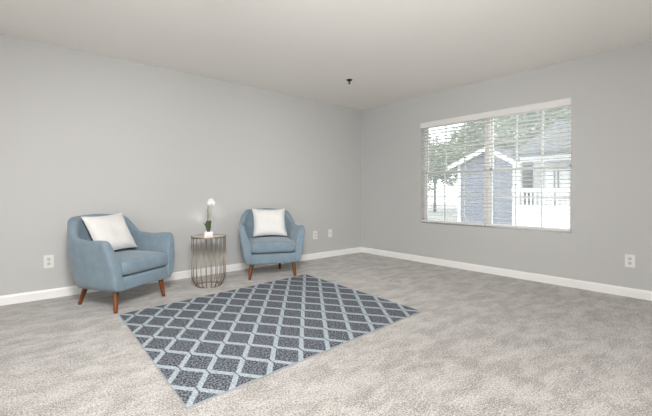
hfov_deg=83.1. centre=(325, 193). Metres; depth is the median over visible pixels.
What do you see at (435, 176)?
tree
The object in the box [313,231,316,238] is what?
power outlet
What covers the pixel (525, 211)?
porch railing
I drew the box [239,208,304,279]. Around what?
armchair
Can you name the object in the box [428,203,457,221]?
ground
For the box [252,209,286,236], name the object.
throw pillow
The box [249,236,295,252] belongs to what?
seat cushion
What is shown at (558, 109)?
tree
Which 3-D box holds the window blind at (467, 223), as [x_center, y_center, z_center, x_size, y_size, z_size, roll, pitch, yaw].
[1.726,-0.306,5.050,0.055,1.433,0.941,0,0,-41]
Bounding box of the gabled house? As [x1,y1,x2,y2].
[448,147,535,224]
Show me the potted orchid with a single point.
(211, 201)
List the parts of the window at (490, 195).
sash, sash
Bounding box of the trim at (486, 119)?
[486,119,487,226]
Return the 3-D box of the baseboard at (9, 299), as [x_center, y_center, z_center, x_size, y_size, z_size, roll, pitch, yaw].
[-2.128,0.961,3.969,7.200,0.088,0.014,0,0,-41]
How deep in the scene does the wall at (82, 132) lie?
4.16 m
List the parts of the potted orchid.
pot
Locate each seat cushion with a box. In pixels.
[114,250,167,275]
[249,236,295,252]
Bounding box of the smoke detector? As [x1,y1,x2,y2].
[207,0,227,3]
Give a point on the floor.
(479, 344)
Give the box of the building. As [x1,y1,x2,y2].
[513,120,570,205]
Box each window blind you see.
[422,119,485,225]
[485,105,570,231]
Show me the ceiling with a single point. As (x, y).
(391, 51)
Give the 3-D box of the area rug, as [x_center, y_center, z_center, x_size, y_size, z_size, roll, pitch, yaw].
[-0.450,1.000,3.126,2.145,0.010,1.893,0,0,-41]
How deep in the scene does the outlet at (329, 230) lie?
5.85 m
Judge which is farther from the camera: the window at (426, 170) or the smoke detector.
the window at (426, 170)
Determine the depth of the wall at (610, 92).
4.02 m
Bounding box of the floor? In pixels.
[0,252,651,415]
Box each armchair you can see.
[67,214,174,313]
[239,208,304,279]
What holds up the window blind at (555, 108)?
attached to the window at (490, 195)
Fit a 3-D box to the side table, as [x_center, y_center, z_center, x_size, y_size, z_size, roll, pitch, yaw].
[-1.284,0.734,4.027,0.372,0.542,0.372,0,0,-41]
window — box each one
[424,120,485,226]
[488,111,570,232]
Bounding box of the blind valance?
[420,98,570,128]
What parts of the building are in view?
porch post, door frame, door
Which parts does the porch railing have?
rail, panel, rail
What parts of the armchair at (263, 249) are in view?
leg, seat rail, leg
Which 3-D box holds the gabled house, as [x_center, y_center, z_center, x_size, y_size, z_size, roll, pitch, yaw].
[8.319,-0.285,16.493,5.635,3.180,2.950,0,0,-41]
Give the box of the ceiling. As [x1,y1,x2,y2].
[0,0,651,109]
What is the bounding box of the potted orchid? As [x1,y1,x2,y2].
[204,198,214,235]
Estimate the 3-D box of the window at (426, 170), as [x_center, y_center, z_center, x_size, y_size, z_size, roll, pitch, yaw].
[1.790,-0.298,5.114,0.076,1.453,0.939,0,0,-41]
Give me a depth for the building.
12.30 m
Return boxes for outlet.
[44,255,53,267]
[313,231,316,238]
[328,229,331,236]
[625,254,634,267]
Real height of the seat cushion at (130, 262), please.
0.150 m
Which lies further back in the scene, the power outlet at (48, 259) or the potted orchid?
the potted orchid
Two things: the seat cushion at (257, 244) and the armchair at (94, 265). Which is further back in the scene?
the seat cushion at (257, 244)
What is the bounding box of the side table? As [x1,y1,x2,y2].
[191,234,225,287]
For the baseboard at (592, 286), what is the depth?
4.27 m
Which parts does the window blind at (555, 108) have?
ladder cord, rail, ladder cord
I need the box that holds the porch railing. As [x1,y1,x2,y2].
[512,188,569,228]
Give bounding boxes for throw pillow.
[81,212,136,249]
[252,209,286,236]
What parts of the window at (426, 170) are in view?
sash, sash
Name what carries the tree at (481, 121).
on the ground
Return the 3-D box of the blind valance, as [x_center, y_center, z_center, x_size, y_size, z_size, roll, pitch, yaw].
[2.002,-0.988,4.657,0.021,0.076,1.907,0,0,-41]
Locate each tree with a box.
[428,135,471,211]
[447,120,511,155]
[481,107,570,155]
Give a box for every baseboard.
[0,247,360,305]
[361,247,651,300]
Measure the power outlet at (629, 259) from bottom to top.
0.124 m
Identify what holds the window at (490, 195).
in the wall at (610, 92)
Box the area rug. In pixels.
[119,274,421,408]
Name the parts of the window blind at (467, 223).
rail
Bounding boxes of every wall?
[0,34,360,295]
[361,41,651,290]
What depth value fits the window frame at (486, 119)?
4.73 m
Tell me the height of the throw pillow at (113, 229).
0.359 m
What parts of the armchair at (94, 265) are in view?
leg, leg, seat rail, leg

